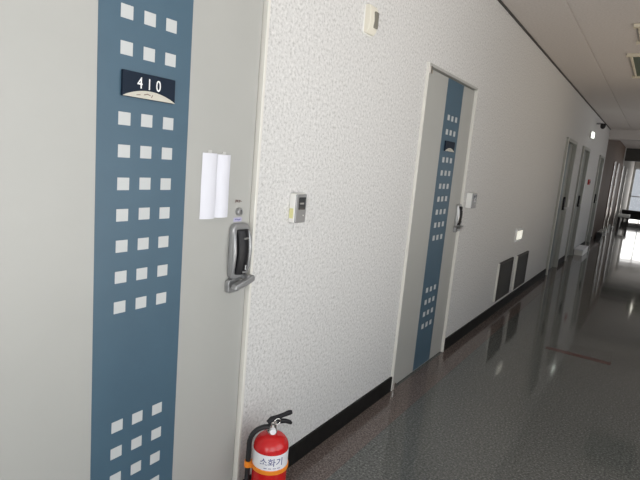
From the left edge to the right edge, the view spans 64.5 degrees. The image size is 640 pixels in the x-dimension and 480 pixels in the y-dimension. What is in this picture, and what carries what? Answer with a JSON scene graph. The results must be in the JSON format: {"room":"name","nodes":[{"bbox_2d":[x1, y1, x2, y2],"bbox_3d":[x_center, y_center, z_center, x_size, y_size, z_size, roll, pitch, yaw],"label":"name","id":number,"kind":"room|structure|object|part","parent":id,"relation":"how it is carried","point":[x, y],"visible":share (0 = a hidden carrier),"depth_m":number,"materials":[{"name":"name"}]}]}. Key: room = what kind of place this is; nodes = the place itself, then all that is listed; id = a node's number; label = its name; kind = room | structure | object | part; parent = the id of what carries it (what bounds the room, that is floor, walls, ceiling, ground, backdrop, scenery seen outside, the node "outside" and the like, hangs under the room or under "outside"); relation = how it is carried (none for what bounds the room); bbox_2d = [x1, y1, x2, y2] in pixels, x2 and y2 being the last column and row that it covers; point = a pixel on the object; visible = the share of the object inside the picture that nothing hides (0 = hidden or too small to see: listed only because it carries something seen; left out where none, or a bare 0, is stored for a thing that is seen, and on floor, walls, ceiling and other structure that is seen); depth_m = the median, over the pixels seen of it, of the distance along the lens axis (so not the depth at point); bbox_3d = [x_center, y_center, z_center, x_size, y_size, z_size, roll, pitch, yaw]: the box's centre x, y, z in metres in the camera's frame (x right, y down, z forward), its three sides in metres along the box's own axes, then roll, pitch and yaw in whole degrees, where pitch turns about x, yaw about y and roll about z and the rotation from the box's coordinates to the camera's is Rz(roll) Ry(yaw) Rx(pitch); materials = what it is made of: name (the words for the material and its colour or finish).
{"room":"building corridor","nodes":[
{"label":"building corridor","id":0,"kind":"room"},
{"bbox_2d":[238,0,634,479],"bbox_3d":[6.093,-1.245,11.497,0.160,2.816,34.000,11,11,33],"label":"wall","id":1,"kind":"structure","parent":0,"point":[342,112],"depth_m":2.74,"materials":[{"name":"paint"}]},
{"bbox_2d":[0,0,270,479],"bbox_3d":[-0.579,0.131,1.585,0.176,2.105,1.007,11,11,33],"label":"door","id":2,"kind":"structure","parent":1,"relation":"in","point":[125,311],"depth_m":1.49,"materials":[{"name":"paint"}]},
{"bbox_3d":[-0.497,-0.443,1.477,0.010,0.070,0.182,11,11,33],"label":"number plate","id":3,"kind":"part","parent":2,"relation":"part of","materials":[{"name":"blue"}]},
{"bbox_2d":[199,150,216,218],"bbox_3d":[-0.378,-0.188,1.734,0.012,0.235,0.065,11,11,33],"label":"paper sheet","id":4,"kind":"object","parent":2,"relation":"attached to","point":[209,160],"visible":1,"depth_m":1.73,"materials":[{"name":"white paper"}]},
{"bbox_2d":[214,152,230,217],"bbox_3d":[-0.340,-0.194,1.788,0.014,0.231,0.061,11,11,33],"label":"paper sheet","id":5,"kind":"object","parent":2,"relation":"attached to","point":[223,160],"visible":1,"depth_m":1.78,"materials":[{"name":"white paper"}]},
{"bbox_3d":[-0.330,0.171,1.909,0.020,0.050,0.062,11,11,33],"label":"handle","id":6,"kind":"part","parent":2,"relation":"part of","materials":[{"name":"grey metal"}]},
{"bbox_3d":[-0.317,0.047,1.866,0.018,0.182,0.032,-2,12,-38],"label":"rail","id":7,"kind":"part","parent":2,"relation":"part of","materials":[{"name":"grey metal"}]},
{"bbox_3d":[-0.294,0.158,1.906,0.042,0.046,0.108,11,11,33],"label":"lever handle","id":8,"kind":"part","parent":2,"relation":"part of","materials":[{"name":"grey metal"}]},
{"bbox_3d":[-0.273,0.041,1.931,0.031,0.181,0.017,8,10,20],"label":"rail","id":9,"kind":"part","parent":2,"relation":"part of","materials":[{"name":"grey metal"}]},
{"bbox_3d":[-0.595,0.128,1.596,0.136,2.105,1.007,11,11,33],"label":"frame","id":10,"kind":"part","parent":2,"relation":"part of","materials":[{"name":"white paint"}]},
{"bbox_2d":[288,193,306,222],"bbox_3d":[-0.094,-0.136,2.155,0.038,0.125,0.077,11,11,33],"label":"card reader","id":11,"kind":"object","parent":1,"relation":"attached to","point":[297,208],"visible":1,"depth_m":2.13,"materials":[{"name":"white plastic"}]},
{"bbox_3d":[-0.082,-0.134,2.148,0.006,0.121,0.072,11,11,33],"label":"panel","id":12,"kind":"part","parent":11,"relation":"part of","materials":[{"name":"grey"}]},
{"bbox_2d":[243,377,391,479],"bbox_3d":[0.057,1.018,2.755,0.012,0.100,1.484,11,11,33],"label":"baseboard","id":13,"kind":"structure","parent":1,"relation":"attached to","point":[298,450],"depth_m":2.79,"materials":[{"name":"black plastic"}]},
{"bbox_2d":[362,2,378,37],"bbox_3d":[0.244,-1.040,2.401,0.040,0.138,0.086,11,11,33],"label":"wall sensor","id":14,"kind":"object","parent":1,"relation":"attached to","point":[371,15],"visible":1,"depth_m":2.38,"materials":[{"name":"beige plastic"}]},
{"bbox_3d":[0.230,-1.043,2.410,0.006,0.138,0.086,11,11,33],"label":"mounting plate","id":15,"kind":"part","parent":14,"relation":"part of","materials":[{"name":"white plastic"}]},
{"bbox_2d":[391,62,477,390],"bbox_3d":[0.795,-0.079,3.636,0.170,2.105,0.979,11,11,33],"label":"door","id":16,"kind":"structure","parent":1,"relation":"in","point":[449,102],"depth_m":3.56,"materials":[{"name":"paint"}]},
{"bbox_3d":[0.913,-0.658,3.574,0.010,0.070,0.182,11,11,33],"label":"number plate","id":17,"kind":"part","parent":16,"relation":"part of","materials":[{"name":"blue"}]},
{"bbox_3d":[1.067,-0.187,3.923,0.015,0.154,0.028,-2,12,-39],"label":"rail","id":18,"kind":"part","parent":16,"relation":"part of","materials":[{"name":"silver metal"}]},
{"bbox_3d":[1.087,-0.093,3.957,0.038,0.039,0.092,11,11,33],"label":"lever handle","id":19,"kind":"part","parent":16,"relation":"part of","materials":[{"name":"silver metal"}]},
{"bbox_2d":[465,193,476,208],"bbox_3d":[1.227,-0.320,4.112,0.054,0.125,0.120,11,11,33],"label":"card reader","id":20,"kind":"object","parent":1,"relation":"attached to","point":[471,198],"visible":1,"depth_m":4.07,"materials":[{"name":"white plastic"}]},
{"bbox_3d":[1.245,-0.316,4.101,0.006,0.121,0.116,11,11,33],"label":"panel","id":21,"kind":"part","parent":20,"relation":"part of","materials":[{"name":"grey plastic"}]},
{"bbox_2d":[444,269,545,350],"bbox_3d":[2.257,0.682,6.029,0.012,0.100,4.475,11,11,33],"label":"baseboard","id":22,"kind":"structure","parent":1,"relation":"attached to","point":[454,337],"depth_m":5.23,"materials":[{"name":"black plastic"}]},
{"bbox_2d":[493,257,513,301],"bbox_3d":[2.022,0.426,5.584,0.020,0.415,0.608,11,11,33],"label":"air vent","id":23,"kind":"object","parent":1,"relation":"in","point":[504,270],"visible":1,"depth_m":5.55,"materials":[{"name":"grey metal"}]},
{"bbox_2d":[514,227,522,242],"bbox_3d":[2.237,-0.061,5.760,0.030,0.159,0.387,11,11,33],"label":"wall switch","id":24,"kind":"object","parent":1,"relation":"attached to","point":[518,232],"visible":1,"depth_m":5.75,"materials":[{"name":"white plastic"}]},
{"bbox_2d":[511,251,528,289],"bbox_3d":[2.471,0.367,6.256,0.020,0.415,0.608,11,11,33],"label":"air vent","id":25,"kind":"object","parent":1,"relation":"in","point":[521,261],"visible":1,"depth_m":6.22,"materials":[{"name":"grey metal"}]},
{"bbox_2d":[498,0,610,129],"bbox_3d":[2.050,-1.962,4.920,0.014,0.014,18.750,11,11,33],"label":"trim","id":26,"kind":"structure","parent":1,"relation":"attached to","point":[499,1],"depth_m":5.32,"materials":[{"name":"grey"}]},
{"bbox_2d":[545,137,577,274],"bbox_3d":[3.829,-0.541,8.145,0.176,2.105,0.980,11,11,33],"label":"door","id":27,"kind":"structure","parent":1,"relation":"in","point":[571,145],"depth_m":8.33,"materials":[{"name":"grey paint"}]},
{"bbox_2d":[558,255,564,264],"bbox_3d":[4.290,0.372,9.054,0.012,0.100,0.880,11,11,33],"label":"baseboard","id":28,"kind":"structure","parent":1,"relation":"attached to","point":[561,259],"depth_m":9.10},
{"bbox_2d":[564,146,590,260],"bbox_3d":[4.857,-0.698,9.675,0.176,2.105,0.960,11,11,33],"label":"door","id":29,"kind":"structure","parent":1,"relation":"in","point":[583,166],"depth_m":9.88,"materials":[{"name":"grey paint"}]},
{"bbox_2d":[589,131,594,138],"bbox_3d":[5.206,-2.006,9.705,0.060,0.130,0.280,11,11,33],"label":"lamp","id":30,"kind":"object","parent":1,"relation":"attached to","point":[592,134],"visible":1,"depth_m":9.60,"materials":[{"name":"white plastic"}]},
{"bbox_2d":[585,155,604,245],"bbox_3d":[6.524,-0.952,12.156,0.176,2.105,0.920,11,11,33],"label":"door","id":31,"kind":"structure","parent":1,"relation":"in","point":[601,158],"depth_m":12.37,"materials":[{"name":"grey paint"}]},
{"bbox_2d":[597,123,605,128],"bbox_3d":[5.639,-2.290,10.183,0.170,0.124,0.100,11,11,33],"label":"ceiling camera","id":32,"kind":"object","parent":1,"relation":"attached to","point":[602,125],"visible":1,"depth_m":10.14,"materials":[{"name":"grey plastic"}]},
{"bbox_2d":[286,218,639,479],"bbox_3d":[7.089,0.417,10.998,2.880,0.121,34.000,11,11,33],"label":"floor","id":33,"kind":"structure","parent":0,"point":[516,407],"depth_m":3.41,"materials":[{"name":"stone"}]},
{"bbox_2d":[244,410,292,479],"bbox_3d":[-0.210,0.920,2.078,0.158,0.461,0.154,11,11,33],"label":"fire extinguisher","id":34,"kind":"object","parent":33,"relation":"on","point":[269,461],"visible":1,"depth_m":2.02,"materials":[{"name":"red metal"}]},
{"bbox_3d":[-0.165,0.718,2.057,0.109,0.049,0.026,0,10,-28],"label":"lever","id":35,"kind":"part","parent":34,"relation":"part of","materials":[{"name":"black plastic"}]},
{"bbox_3d":[-0.159,0.741,2.063,0.102,0.033,0.024,0,10,-26],"label":"carry handle","id":36,"kind":"part","parent":34,"relation":"part of","materials":[{"name":"black plastic"}]},
{"bbox_2d":[574,245,588,255],"bbox_3d":[5.452,0.213,10.596,0.172,0.125,0.862,11,11,33],"label":"box","id":37,"kind":"object","parent":33,"relation":"on","point":[580,250],"visible":1,"depth_m":10.29,"materials":[{"name":"white plastic"}]},
{"bbox_3d":[5.456,0.163,10.588,0.172,0.025,0.862,11,11,33],"label":"lid","id":38,"kind":"part","parent":37,"relation":"part of","materials":[{"name":"white"}]},
{"bbox_2d":[596,232,602,238],"bbox_3d":[7.635,-0.132,13.870,0.130,0.140,0.450,11,11,33],"label":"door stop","id":39,"kind":"object","parent":33,"relation":"on","point":[599,235],"visible":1,"depth_m":13.69,"materials":[{"name":"black plastic"}]},
{"bbox_2d":[601,162,616,235],"bbox_3d":[8.220,-1.167,14.428,0.098,2.100,0.120,11,11,33],"label":"steel post","id":40,"kind":"object","parent":33,"relation":"on","point":[614,164],"visible":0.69,"depth_m":14.40,"materials":[{"name":"silver metal"}]},
{"bbox_2d":[605,163,619,231],"bbox_3d":[8.943,-1.277,15.504,0.098,2.100,0.120,11,11,33],"label":"steel post","id":41,"kind":"object","parent":33,"relation":"on","point":[618,164],"visible":1,"depth_m":15.48,"materials":[{"name":"silver metal"}]},
{"bbox_2d":[611,166,624,226],"bbox_3d":[10.276,-1.481,17.488,0.098,2.100,0.120,11,11,33],"label":"steel post","id":42,"kind":"object","parent":33,"relation":"on","point":[622,170],"visible":0.97,"depth_m":17.47,"materials":[{"name":"silver metal"}]},
{"bbox_2d":[616,168,627,222],"bbox_3d":[11.555,-1.676,19.391,0.098,2.100,0.120,11,11,33],"label":"steel post","id":43,"kind":"object","parent":33,"relation":"on","point":[625,177],"visible":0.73,"depth_m":19.35,"materials":[{"name":"silver metal"}]},
{"bbox_2d":[616,213,629,227],"bbox_3d":[10.893,-0.704,18.242,0.360,0.440,0.600,11,11,33],"label":"stool","id":44,"kind":"object","parent":33,"relation":"on","point":[627,216],"visible":1,"depth_m":18.02,"materials":[{"name":"white plastic"}]},
{"bbox_3d":[10.908,-0.871,18.215,0.360,0.100,0.600,11,11,33],"label":"seat","id":45,"kind":"part","parent":44,"relation":"part of","materials":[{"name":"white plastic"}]},
{"bbox_2d":[621,209,639,219],"bbox_3d":[13.657,-0.948,21.257,1.800,0.440,0.500,11,11,33],"label":"bench","id":46,"kind":"object","parent":33,"relation":"on","point":[635,215],"visible":0.94,"depth_m":21.34,"materials":[{"name":"black fabric"}]},
{"bbox_3d":[13.670,-1.095,21.233,1.800,0.140,0.500,11,11,33],"label":"seat","id":47,"kind":"part","parent":46,"relation":"part of","materials":[{"name":"black fabric"}]},
{"bbox_2d":[501,0,639,148],"bbox_3d":[7.345,-2.460,10.531,2.880,0.100,34.000,11,11,33],"label":"ceiling","id":48,"kind":"structure","parent":0,"point":[589,41],"depth_m":5.03,"materials":[{"name":"white paint"}]},
{"bbox_2d":[609,129,639,140],"bbox_3d":[8.400,-2.458,12.150,2.560,0.235,0.350,11,11,33],"label":"beam","id":49,"kind":"structure","parent":48,"relation":"attached to","point":[623,135],"depth_m":12.53,"materials":[{"name":"grey paint"}]},
{"bbox_2d":[624,148,639,161],"bbox_3d":[12.433,-2.969,18.184,2.560,0.450,0.400,11,11,33],"label":"beam","id":50,"kind":"structure","parent":48,"relation":"attached to","point":[632,154],"depth_m":18.59,"materials":[{"name":"black"}]},
{"bbox_2d":[626,53,639,77],"bbox_3d":[3.843,-1.894,5.542,0.800,0.033,1.280,11,11,33],"label":"recessed light","id":51,"kind":"object","parent":48,"relation":"in","point":[635,57],"visible":1,"depth_m":5.54,"materials":[{"name":"beige metal"}]},
{"bbox_2d":[633,23,639,43],"bbox_3d":[3.126,-1.754,4.286,0.800,0.033,0.620,11,11,33],"label":"recessed light","id":52,"kind":"object","parent":48,"relation":"in","point":[637,25],"visible":1,"depth_m":4.28,"materials":[{"name":"beige metal"}]},
{"bbox_2d":[626,162,639,209],"bbox_3d":[16.709,-2.474,24.890,2.880,2.816,0.160,11,11,33],"label":"wall","id":53,"kind":"structure","parent":0,"point":[637,164],"depth_m":25.43,"materials":[{"name":"paint"}]},
{"bbox_2d":[628,168,639,209],"bbox_3d":[16.705,-2.238,24.898,2.500,2.350,0.070,11,11,33],"label":"window","id":54,"kind":"structure","parent":53,"relation":"in","point":[635,168],"depth_m":25.49,"materials":[{"name":"grey"}]}
]}

